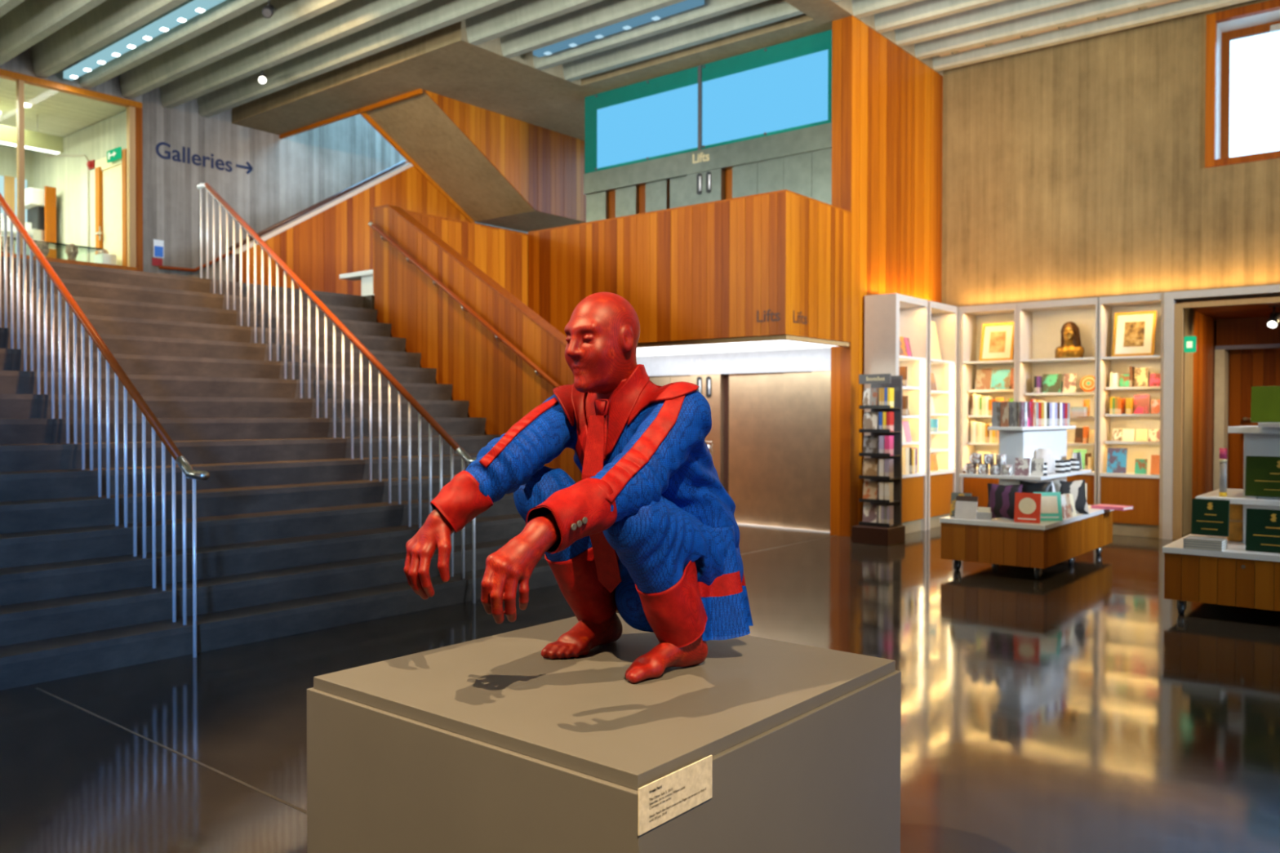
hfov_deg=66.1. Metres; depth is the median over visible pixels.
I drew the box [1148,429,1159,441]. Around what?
book
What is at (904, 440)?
book
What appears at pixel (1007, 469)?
mug
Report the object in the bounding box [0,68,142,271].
window
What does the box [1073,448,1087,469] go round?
book
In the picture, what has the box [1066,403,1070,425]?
book
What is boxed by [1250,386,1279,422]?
gift box
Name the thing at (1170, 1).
strip light
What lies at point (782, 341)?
soffit light
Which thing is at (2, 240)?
head
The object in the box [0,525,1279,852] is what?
floor
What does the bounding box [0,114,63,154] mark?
pendant light
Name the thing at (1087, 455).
book
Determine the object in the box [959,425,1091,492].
display stand
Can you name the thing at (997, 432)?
book
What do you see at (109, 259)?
box
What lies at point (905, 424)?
book
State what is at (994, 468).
mug
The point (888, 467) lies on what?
book
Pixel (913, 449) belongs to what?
book
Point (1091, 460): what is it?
book
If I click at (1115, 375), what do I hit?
book
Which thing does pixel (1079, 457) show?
book
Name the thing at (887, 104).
wall
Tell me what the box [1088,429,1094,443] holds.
book
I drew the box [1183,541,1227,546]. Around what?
book
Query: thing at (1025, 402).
book
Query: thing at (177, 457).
stair railing
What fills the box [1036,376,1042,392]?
book
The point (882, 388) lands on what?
book
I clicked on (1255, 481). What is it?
print
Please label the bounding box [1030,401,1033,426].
book
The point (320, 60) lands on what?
ceiling
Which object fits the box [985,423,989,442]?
book
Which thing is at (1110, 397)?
book
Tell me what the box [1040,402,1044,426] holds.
book
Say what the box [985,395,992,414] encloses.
book
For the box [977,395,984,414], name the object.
book
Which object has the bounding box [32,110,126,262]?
wall
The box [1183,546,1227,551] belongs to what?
book
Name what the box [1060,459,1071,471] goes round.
striped mug
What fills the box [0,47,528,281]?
wall
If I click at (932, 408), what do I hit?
book
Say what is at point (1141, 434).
book
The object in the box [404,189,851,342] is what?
wall
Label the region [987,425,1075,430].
shelf
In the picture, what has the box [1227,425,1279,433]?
shelf
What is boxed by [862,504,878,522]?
book
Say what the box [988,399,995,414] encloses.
book
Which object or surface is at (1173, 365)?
trim
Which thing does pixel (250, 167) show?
sign lettering
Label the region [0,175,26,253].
window
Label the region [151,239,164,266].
notice
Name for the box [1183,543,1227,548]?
book
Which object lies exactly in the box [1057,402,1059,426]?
book
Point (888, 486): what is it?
book
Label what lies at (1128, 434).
book
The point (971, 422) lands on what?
book
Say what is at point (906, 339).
book
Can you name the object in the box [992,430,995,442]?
book
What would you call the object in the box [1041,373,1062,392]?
book
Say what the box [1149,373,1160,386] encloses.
book
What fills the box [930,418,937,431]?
book
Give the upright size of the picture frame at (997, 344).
0.474 m
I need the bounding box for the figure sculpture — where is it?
[404,292,753,683]
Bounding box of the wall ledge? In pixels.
[339,269,374,296]
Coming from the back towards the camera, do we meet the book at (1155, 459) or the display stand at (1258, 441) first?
the book at (1155, 459)
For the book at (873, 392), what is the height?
0.205 m
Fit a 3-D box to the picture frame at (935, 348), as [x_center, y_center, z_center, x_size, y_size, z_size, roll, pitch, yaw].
[3.472,-1.046,11.905,0.110,0.497,0.640,1,1,39]
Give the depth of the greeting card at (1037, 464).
8.29 m
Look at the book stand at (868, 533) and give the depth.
10.38 m
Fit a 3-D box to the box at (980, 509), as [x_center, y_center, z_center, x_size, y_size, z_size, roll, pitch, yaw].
[2.919,0.707,8.345,0.100,0.040,0.050,0,1,28]
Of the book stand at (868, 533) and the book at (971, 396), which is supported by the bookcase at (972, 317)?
the book at (971, 396)
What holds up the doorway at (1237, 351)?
in the wall at (1076, 169)
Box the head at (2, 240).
[0,239,9,253]
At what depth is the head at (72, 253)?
13.78 m
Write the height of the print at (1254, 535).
0.006 m
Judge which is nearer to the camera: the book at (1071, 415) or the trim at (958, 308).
the book at (1071, 415)
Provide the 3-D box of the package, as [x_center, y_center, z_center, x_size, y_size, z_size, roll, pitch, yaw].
[4.216,0.670,6.960,0.110,0.274,0.150,1,1,39]
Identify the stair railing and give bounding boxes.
[0,193,209,657]
[196,182,475,603]
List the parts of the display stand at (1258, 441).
upright panel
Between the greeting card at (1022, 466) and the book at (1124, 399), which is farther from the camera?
the book at (1124, 399)
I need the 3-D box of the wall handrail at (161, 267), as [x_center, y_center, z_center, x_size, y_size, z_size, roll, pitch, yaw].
[-4.892,-4.005,16.310,0.098,3.486,6.113,1,1,39]
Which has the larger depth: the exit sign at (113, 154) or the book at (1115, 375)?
the exit sign at (113, 154)
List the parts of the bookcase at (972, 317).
panel, counter shelf, shelf, cupboard door, shelf, divider shelf, panel, shelf, panel, panel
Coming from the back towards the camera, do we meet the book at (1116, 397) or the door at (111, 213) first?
the door at (111, 213)
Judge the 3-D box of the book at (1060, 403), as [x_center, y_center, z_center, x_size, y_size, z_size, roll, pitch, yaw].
[3.888,-0.115,9.263,0.150,0.215,0.073,1,1,39]
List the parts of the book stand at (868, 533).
panel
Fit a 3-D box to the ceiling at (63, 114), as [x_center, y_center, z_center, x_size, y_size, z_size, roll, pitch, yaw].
[-11.930,-4.625,11.329,3.900,0.180,10.500,1,1,39]
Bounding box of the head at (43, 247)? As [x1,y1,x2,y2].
[35,240,48,256]
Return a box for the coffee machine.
[24,186,56,257]
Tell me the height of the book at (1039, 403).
0.215 m
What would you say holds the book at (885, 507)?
on the book stand at (868, 533)
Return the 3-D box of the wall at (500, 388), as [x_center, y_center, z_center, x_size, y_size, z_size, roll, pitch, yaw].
[-1.300,-0.552,9.393,3.921,3.560,0.162,1,1,39]
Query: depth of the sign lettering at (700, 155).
12.30 m
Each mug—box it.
[964,463,976,473]
[969,453,982,463]
[977,463,988,474]
[983,453,994,464]
[990,464,999,475]
[995,453,1006,464]
[1002,464,1013,475]
[1043,462,1047,475]
[1054,460,1065,472]
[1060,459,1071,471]
[1069,458,1079,471]
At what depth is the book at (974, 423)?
12.19 m
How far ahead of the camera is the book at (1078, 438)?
11.49 m
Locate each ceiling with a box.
[0,0,1251,140]
[0,77,126,151]
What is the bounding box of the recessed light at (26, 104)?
[24,102,31,107]
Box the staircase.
[0,256,558,690]
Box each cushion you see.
[986,483,1022,519]
[1019,480,1051,493]
[1053,480,1089,514]
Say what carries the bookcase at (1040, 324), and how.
on the floor
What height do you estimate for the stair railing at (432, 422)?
3.560 m
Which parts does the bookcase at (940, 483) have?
panel, shelf, shelf, shelf, shelf, cupboard door, panel, divider shelf, counter shelf, panel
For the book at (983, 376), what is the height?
0.264 m
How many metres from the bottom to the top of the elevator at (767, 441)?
2.130 m
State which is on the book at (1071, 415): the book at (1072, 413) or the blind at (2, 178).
the book at (1072, 413)
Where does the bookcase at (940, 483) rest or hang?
on the floor
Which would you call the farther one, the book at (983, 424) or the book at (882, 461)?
the book at (983, 424)
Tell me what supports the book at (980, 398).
on the bookcase at (972, 317)
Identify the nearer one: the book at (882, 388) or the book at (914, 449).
the book at (882, 388)
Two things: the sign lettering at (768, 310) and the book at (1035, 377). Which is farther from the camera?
the book at (1035, 377)
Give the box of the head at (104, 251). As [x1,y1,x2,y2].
[97,248,109,254]
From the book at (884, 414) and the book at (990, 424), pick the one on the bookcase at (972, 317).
the book at (990, 424)
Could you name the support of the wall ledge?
on the staircase
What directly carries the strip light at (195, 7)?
attached to the ceiling at (320, 60)
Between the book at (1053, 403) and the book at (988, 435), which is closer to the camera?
the book at (1053, 403)
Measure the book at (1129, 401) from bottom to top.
0.180 m
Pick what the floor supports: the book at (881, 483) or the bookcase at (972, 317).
the bookcase at (972, 317)
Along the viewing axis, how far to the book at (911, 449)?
11.19 m
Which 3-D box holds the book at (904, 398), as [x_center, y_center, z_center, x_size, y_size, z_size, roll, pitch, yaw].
[2.943,-0.236,11.122,0.158,0.220,0.060,1,1,39]
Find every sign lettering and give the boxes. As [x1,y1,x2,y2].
[155,142,253,174]
[692,152,709,163]
[756,309,780,322]
[793,310,807,324]
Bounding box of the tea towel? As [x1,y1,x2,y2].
[1035,448,1055,474]
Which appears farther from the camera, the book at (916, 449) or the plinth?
the book at (916, 449)
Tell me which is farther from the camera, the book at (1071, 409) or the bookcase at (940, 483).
the bookcase at (940, 483)
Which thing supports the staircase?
on the floor
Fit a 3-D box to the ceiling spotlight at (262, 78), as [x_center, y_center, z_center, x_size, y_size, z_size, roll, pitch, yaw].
[-4.814,-4.471,12.544,0.130,0.244,0.194,0,1,-29]
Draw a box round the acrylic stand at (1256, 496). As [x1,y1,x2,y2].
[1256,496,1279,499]
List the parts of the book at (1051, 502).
panel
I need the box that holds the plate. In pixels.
[1080,375,1094,391]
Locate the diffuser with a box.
[0,140,60,154]
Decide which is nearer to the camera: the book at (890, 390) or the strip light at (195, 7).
the book at (890, 390)
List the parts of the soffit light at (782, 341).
edge trim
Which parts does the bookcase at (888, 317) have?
panel, panel, shelf, shelf, shelf, divider shelf, cupboard door, panel, panel, counter shelf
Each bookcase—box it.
[863,293,928,533]
[926,300,956,529]
[959,302,1017,507]
[1017,297,1098,505]
[1097,293,1164,538]
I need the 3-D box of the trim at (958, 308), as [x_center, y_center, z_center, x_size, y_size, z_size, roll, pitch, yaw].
[3.937,-0.140,12.430,0.385,2.675,0.465,1,1,39]
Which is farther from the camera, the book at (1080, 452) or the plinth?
the book at (1080, 452)
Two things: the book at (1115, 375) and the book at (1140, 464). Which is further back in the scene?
the book at (1115, 375)
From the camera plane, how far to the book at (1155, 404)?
10.97 m
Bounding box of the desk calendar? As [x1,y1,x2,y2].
[954,495,977,519]
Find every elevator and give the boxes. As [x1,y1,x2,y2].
[583,122,831,222]
[635,347,831,533]
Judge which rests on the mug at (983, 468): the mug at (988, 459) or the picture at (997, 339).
the mug at (988, 459)
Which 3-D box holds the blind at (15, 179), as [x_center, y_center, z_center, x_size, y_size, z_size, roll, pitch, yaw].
[-10.199,-3.274,16.195,0.020,1.600,0.200,1,1,39]
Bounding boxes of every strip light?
[62,0,225,80]
[533,0,704,57]
[939,0,1183,57]
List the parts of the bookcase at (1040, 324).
panel, panel, divider shelf, shelf, panel, shelf, cupboard door, shelf, counter shelf, panel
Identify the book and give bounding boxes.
[862,388,870,405]
[862,412,878,429]
[862,435,878,453]
[862,457,878,475]
[862,480,878,499]
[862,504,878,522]
[869,387,878,404]
[878,505,881,523]
[879,387,881,404]
[879,412,882,429]
[879,435,884,453]
[879,458,884,476]
[879,481,888,499]
[881,387,884,404]
[881,505,885,523]
[882,412,886,429]
[884,387,887,404]
[884,435,893,455]
[884,458,893,478]
[884,481,893,502]
[884,505,888,523]
[886,412,893,431]
[886,505,893,525]
[887,387,893,407]
[899,336,907,355]
[899,366,906,386]
[902,395,907,415]
[902,421,912,441]
[902,422,906,442]
[902,447,909,474]
[904,337,912,356]
[909,447,911,473]
[911,447,917,473]
[911,448,912,473]
[912,448,914,473]
[913,448,915,473]
[930,373,937,390]
[930,396,935,413]
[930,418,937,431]
[930,453,938,471]
[950,492,972,516]
[970,395,973,414]
[970,421,977,442]
[973,394,979,414]
[973,422,977,442]
[974,368,991,390]
[975,395,977,414]
[975,422,977,442]
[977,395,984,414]
[977,422,984,442]
[977,451,991,467]
[979,397,982,414]
[979,422,986,442]
[982,396,986,414]
[982,423,985,442]
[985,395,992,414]
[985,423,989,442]
[986,424,989,442]
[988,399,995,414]
[989,422,992,442]
[991,369,1010,389]
[991,401,1000,426]
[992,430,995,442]
[995,397,1004,401]
[995,430,999,442]
[1000,401,1009,426]
[1007,398,1013,401]
[1008,368,1013,389]
[1008,401,1018,426]
[1013,492,1041,523]
[1018,401,1024,426]
[1018,401,1038,426]
[1024,401,1027,426]
[1027,401,1030,426]
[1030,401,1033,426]
[1032,492,1062,520]
[1033,401,1035,426]
[1034,376,1036,392]
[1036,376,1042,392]
[1038,402,1041,426]
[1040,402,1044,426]
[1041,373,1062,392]
[1044,402,1046,426]
[1046,402,1049,426]
[1049,402,1052,426]
[1052,402,1054,426]
[1054,402,1057,426]
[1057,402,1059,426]
[1059,402,1062,426]
[1060,493,1072,517]
[1061,494,1068,518]
[1062,373,1076,392]
[1062,403,1065,426]
[1062,493,1075,515]
[1064,403,1067,425]
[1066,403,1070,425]
[1071,406,1088,408]
[1071,408,1088,410]
[1071,410,1088,412]
[1071,412,1088,414]
[1071,414,1088,416]
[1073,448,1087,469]
[1074,427,1083,443]
[1075,452,1081,469]
[1076,452,1082,469]
[1083,399,1090,416]
[1083,426,1088,443]
[1084,453,1091,469]
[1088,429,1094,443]
[1088,457,1093,471]
[1090,503,1133,511]
[1106,448,1127,473]
[1109,373,1112,386]
[1109,396,1113,413]
[1111,428,1122,440]
[1112,373,1119,386]
[1112,397,1115,413]
[1115,396,1120,413]
[1117,399,1123,413]
[1119,373,1129,386]
[1122,398,1125,413]
[1122,428,1134,441]
[1125,397,1133,413]
[1128,366,1134,386]
[1133,367,1148,386]
[1133,394,1150,413]
[1134,458,1147,474]
[1135,429,1147,441]
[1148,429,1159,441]
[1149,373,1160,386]
[1150,454,1159,475]
[1151,400,1159,413]
[1183,535,1227,543]
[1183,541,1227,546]
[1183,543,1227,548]
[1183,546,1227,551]
[1257,422,1279,425]
[1257,424,1279,426]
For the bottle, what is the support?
on the display stand at (1258, 441)
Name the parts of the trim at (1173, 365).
post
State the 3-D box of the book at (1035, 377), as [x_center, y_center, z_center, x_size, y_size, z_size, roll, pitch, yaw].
[4.751,-0.501,11.771,0.028,0.200,0.144,1,1,39]
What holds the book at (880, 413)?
on the book stand at (868, 533)
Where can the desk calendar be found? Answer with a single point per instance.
(966, 508)
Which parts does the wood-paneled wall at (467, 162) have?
parapet rail, edge trim, soffit trim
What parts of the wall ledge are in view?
ledge panel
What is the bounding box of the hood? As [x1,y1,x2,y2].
[24,187,44,209]
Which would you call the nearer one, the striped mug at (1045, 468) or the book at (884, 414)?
the striped mug at (1045, 468)
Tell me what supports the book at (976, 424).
on the bookcase at (972, 317)
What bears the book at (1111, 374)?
on the bookcase at (1144, 492)
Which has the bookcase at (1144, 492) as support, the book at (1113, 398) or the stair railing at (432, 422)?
the book at (1113, 398)
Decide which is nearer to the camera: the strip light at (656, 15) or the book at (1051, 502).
the book at (1051, 502)
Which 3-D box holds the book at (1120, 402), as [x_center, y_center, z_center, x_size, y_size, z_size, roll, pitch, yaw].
[5.461,-0.229,11.179,0.030,0.170,0.122,1,1,39]
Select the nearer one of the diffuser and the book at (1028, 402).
the book at (1028, 402)
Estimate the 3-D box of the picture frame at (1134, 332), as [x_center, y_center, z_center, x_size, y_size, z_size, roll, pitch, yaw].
[5.564,-1.040,11.076,0.430,0.513,0.146,1,1,39]
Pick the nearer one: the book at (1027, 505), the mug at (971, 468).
the book at (1027, 505)
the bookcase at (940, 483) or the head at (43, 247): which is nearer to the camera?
the bookcase at (940, 483)
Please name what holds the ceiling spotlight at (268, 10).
attached to the ceiling at (320, 60)
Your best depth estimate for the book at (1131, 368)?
11.07 m
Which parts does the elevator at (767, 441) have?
door panel, door panel, control post, call panel, door panel, door panel, door panel, door panel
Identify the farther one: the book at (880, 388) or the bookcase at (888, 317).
the bookcase at (888, 317)
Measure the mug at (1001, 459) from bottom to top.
0.088 m
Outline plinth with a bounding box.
[306,613,901,852]
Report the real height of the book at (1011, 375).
0.264 m
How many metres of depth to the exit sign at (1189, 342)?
10.90 m
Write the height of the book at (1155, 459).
0.216 m
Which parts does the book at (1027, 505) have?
panel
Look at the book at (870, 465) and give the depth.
10.38 m
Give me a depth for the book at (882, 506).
10.27 m
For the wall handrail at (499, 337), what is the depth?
9.49 m
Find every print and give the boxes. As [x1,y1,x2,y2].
[1196,520,1222,522]
[1253,534,1279,537]
[1254,480,1279,482]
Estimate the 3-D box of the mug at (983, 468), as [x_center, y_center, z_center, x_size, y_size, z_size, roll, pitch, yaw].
[2.981,0.370,8.577,0.106,0.088,0.082,0,1,-12]
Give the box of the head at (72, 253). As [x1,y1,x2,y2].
[65,243,78,260]
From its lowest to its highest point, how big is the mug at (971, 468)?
0.088 m
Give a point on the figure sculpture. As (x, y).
(649, 532)
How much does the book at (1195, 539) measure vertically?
0.016 m
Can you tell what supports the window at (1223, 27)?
in the wall at (1076, 169)
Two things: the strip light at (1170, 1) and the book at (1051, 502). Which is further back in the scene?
the strip light at (1170, 1)
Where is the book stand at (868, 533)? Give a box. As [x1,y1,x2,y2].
[851,373,905,546]
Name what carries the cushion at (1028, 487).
on the display table at (1044, 544)
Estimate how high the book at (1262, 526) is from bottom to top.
0.277 m
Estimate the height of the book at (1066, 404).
0.215 m
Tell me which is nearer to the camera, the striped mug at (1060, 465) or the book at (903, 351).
the striped mug at (1060, 465)
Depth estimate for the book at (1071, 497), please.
8.63 m
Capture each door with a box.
[94,148,127,266]
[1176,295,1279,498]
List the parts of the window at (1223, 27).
frame rail, sash, frame rail, frame rail, sash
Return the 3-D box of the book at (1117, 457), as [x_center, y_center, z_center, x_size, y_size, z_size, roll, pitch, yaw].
[5.386,0.385,11.109,0.200,0.283,0.072,1,1,39]
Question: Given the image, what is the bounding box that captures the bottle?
[1218,448,1227,497]
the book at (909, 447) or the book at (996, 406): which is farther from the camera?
the book at (909, 447)
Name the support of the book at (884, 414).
on the book stand at (868, 533)
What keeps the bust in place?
on the bookcase at (1040, 324)
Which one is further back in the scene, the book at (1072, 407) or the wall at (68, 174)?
the wall at (68, 174)
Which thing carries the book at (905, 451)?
on the bookcase at (888, 317)
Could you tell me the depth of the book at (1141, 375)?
11.06 m
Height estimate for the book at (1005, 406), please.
0.215 m
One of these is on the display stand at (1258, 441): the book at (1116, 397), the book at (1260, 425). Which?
the book at (1260, 425)
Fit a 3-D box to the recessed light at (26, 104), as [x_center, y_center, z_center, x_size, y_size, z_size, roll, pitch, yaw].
[-8.707,-4.548,13.926,0.150,0.030,0.150,1,1,39]
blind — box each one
[0,175,4,235]
[14,177,26,253]
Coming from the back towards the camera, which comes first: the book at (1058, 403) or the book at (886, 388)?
the book at (886, 388)
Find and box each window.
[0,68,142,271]
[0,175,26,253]
[584,29,831,173]
[1204,0,1279,167]
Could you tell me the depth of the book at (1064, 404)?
9.27 m
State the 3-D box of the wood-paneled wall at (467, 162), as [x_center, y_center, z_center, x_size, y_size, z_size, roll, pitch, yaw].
[-3.456,-3.264,15.384,3.502,3.576,6.514,1,1,39]
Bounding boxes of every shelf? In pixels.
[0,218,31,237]
[959,469,1091,480]
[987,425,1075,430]
[1195,488,1279,506]
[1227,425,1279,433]
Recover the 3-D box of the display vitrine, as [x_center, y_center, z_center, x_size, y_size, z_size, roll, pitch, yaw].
[-8.617,-1.979,13.087,0.550,1.055,2.570,1,1,39]
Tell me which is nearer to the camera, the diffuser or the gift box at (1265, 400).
the gift box at (1265, 400)
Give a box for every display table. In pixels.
[939,505,1113,578]
[1162,533,1279,614]
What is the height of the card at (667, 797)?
0.086 m
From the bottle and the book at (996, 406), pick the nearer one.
the bottle
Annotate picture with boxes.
[988,330,1006,352]
[1123,320,1145,346]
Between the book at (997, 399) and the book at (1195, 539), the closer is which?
the book at (1195, 539)
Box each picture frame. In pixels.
[930,320,941,359]
[979,321,1013,360]
[1111,310,1156,356]
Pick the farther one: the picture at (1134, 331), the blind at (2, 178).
the blind at (2, 178)
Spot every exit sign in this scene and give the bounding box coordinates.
[106,146,121,162]
[1183,336,1196,352]
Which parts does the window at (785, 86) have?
pane, pane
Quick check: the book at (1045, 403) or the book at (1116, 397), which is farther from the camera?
the book at (1116, 397)
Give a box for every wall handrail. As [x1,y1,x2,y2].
[158,160,408,271]
[368,221,559,387]
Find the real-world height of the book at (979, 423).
0.250 m
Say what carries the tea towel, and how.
on the display stand at (1015, 442)
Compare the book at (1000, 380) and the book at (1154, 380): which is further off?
the book at (1000, 380)
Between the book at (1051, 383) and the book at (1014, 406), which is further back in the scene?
the book at (1051, 383)
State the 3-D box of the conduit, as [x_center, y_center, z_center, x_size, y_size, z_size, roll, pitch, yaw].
[-9.002,-2.977,15.452,1.642,2.830,0.024,1,1,39]
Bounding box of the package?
[1226,503,1243,542]
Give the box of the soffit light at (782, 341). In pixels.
[635,334,849,356]
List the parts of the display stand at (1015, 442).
upright panel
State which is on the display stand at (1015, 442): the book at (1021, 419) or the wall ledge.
the book at (1021, 419)
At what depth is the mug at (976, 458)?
8.58 m
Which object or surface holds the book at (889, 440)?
on the book stand at (868, 533)
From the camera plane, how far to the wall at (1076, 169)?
11.50 m
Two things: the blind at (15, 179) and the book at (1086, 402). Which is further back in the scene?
the blind at (15, 179)
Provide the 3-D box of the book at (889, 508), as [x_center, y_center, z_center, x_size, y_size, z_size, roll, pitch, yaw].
[2.610,0.930,10.268,0.027,0.205,0.100,1,1,39]
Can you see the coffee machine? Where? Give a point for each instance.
(40, 204)
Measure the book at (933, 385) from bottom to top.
0.216 m
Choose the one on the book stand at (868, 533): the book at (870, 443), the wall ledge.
the book at (870, 443)
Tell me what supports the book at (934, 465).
on the bookcase at (940, 483)
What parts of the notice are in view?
notice plate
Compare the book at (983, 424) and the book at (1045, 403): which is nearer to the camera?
the book at (1045, 403)
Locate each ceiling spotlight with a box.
[257,70,266,84]
[262,0,275,17]
[1266,305,1279,328]
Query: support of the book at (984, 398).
on the bookcase at (972, 317)
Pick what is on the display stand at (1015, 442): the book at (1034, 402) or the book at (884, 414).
the book at (1034, 402)
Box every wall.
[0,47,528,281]
[0,145,33,188]
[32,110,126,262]
[228,88,586,295]
[373,204,582,482]
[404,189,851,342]
[830,15,942,537]
[941,0,1279,535]
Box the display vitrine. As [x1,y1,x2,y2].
[0,235,102,263]
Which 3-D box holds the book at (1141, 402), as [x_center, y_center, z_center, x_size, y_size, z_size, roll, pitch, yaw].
[5.645,-0.251,11.074,0.160,0.216,0.059,1,1,39]
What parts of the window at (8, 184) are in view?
blind rail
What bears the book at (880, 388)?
on the book stand at (868, 533)
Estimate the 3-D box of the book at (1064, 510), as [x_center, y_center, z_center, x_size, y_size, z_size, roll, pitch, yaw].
[3.622,0.690,8.451,0.120,0.199,0.054,0,1,-29]
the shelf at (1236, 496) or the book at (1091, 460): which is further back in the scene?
the book at (1091, 460)
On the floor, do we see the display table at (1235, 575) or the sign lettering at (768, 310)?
the display table at (1235, 575)
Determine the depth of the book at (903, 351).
11.19 m
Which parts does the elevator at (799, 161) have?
door panel, door panel, door panel, door panel, control post, door panel, door panel, door panel, door panel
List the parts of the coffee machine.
panel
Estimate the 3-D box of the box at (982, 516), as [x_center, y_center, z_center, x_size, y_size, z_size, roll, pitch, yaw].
[2.919,0.758,8.346,0.120,0.060,0.060,0,1,22]
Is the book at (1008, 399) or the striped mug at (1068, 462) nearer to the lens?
the striped mug at (1068, 462)
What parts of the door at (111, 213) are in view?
handle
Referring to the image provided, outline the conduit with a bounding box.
[44,154,88,262]
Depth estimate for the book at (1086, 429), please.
11.37 m
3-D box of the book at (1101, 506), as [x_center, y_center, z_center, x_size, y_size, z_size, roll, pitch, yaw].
[4.466,0.764,9.308,0.220,0.028,0.300,-1,1,-41]
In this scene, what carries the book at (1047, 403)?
on the display stand at (1015, 442)
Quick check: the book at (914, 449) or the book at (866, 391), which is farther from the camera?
the book at (914, 449)
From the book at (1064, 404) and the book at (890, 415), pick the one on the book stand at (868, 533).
the book at (890, 415)
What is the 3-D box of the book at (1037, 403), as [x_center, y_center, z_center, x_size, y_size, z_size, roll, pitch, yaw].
[3.443,-0.109,8.720,0.150,0.215,0.073,1,1,39]
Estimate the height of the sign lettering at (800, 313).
0.123 m
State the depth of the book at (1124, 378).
11.17 m
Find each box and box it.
[93,253,116,265]
[976,511,991,519]
[977,506,991,512]
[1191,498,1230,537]
[1244,456,1279,497]
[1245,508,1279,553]
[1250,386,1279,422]
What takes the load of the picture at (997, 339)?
attached to the picture frame at (997, 344)
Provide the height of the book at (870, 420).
0.205 m
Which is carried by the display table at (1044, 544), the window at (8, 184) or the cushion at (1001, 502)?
the cushion at (1001, 502)
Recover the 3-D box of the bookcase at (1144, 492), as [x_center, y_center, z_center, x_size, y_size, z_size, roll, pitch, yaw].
[5.575,-0.120,11.086,0.678,2.675,0.460,1,1,39]
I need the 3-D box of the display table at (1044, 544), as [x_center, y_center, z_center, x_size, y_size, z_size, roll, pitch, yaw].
[3.588,1.011,9.009,0.880,0.460,2.130,1,1,39]
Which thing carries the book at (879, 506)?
on the book stand at (868, 533)
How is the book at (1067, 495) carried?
on the display table at (1044, 544)
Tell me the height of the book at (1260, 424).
0.014 m
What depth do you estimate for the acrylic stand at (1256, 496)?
6.62 m
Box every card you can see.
[637,755,712,835]
[1014,457,1030,475]
[1030,457,1044,476]
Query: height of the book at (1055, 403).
0.215 m
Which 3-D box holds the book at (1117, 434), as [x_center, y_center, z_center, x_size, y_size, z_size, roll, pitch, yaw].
[5.446,0.096,11.231,0.100,0.138,0.043,1,1,39]
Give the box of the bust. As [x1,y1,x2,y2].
[1054,321,1084,358]
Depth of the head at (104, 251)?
14.11 m
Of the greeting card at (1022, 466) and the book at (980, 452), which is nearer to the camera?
the greeting card at (1022, 466)
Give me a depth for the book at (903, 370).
11.06 m
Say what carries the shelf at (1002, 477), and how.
attached to the display stand at (1015, 442)
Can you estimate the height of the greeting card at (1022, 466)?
0.150 m
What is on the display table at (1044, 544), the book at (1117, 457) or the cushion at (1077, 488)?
the cushion at (1077, 488)
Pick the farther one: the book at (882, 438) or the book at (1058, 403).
the book at (882, 438)
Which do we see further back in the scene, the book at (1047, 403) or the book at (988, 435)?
the book at (988, 435)
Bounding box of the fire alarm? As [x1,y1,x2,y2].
[86,160,94,169]
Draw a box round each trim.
[955,306,960,493]
[1162,284,1279,539]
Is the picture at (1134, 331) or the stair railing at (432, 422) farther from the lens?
the picture at (1134, 331)
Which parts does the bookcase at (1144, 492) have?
panel, counter shelf, cupboard door, panel, divider shelf, shelf, shelf, shelf, panel, panel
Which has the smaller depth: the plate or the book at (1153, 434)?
the book at (1153, 434)
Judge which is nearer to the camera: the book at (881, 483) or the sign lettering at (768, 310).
the sign lettering at (768, 310)
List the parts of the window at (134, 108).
pane, frame rail, frame rail, pane, frame rail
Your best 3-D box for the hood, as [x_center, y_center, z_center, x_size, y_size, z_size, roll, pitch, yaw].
[-9.564,-3.595,15.601,0.530,0.260,0.390,1,1,39]
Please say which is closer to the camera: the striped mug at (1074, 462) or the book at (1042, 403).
the book at (1042, 403)
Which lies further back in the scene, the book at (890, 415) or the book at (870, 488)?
the book at (870, 488)
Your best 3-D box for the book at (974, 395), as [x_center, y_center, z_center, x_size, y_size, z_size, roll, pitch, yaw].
[4.187,-0.273,12.246,0.030,0.260,0.160,1,1,39]
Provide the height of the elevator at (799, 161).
2.025 m
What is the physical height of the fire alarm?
0.120 m
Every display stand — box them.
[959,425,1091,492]
[1195,425,1279,542]
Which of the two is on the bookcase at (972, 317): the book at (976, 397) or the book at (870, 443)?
the book at (976, 397)
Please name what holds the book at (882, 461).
on the book stand at (868, 533)
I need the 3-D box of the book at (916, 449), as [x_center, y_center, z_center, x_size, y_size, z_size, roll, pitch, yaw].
[3.110,0.389,11.336,0.160,0.290,0.040,1,1,39]
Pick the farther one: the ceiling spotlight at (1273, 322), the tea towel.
the ceiling spotlight at (1273, 322)
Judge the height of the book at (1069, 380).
0.225 m

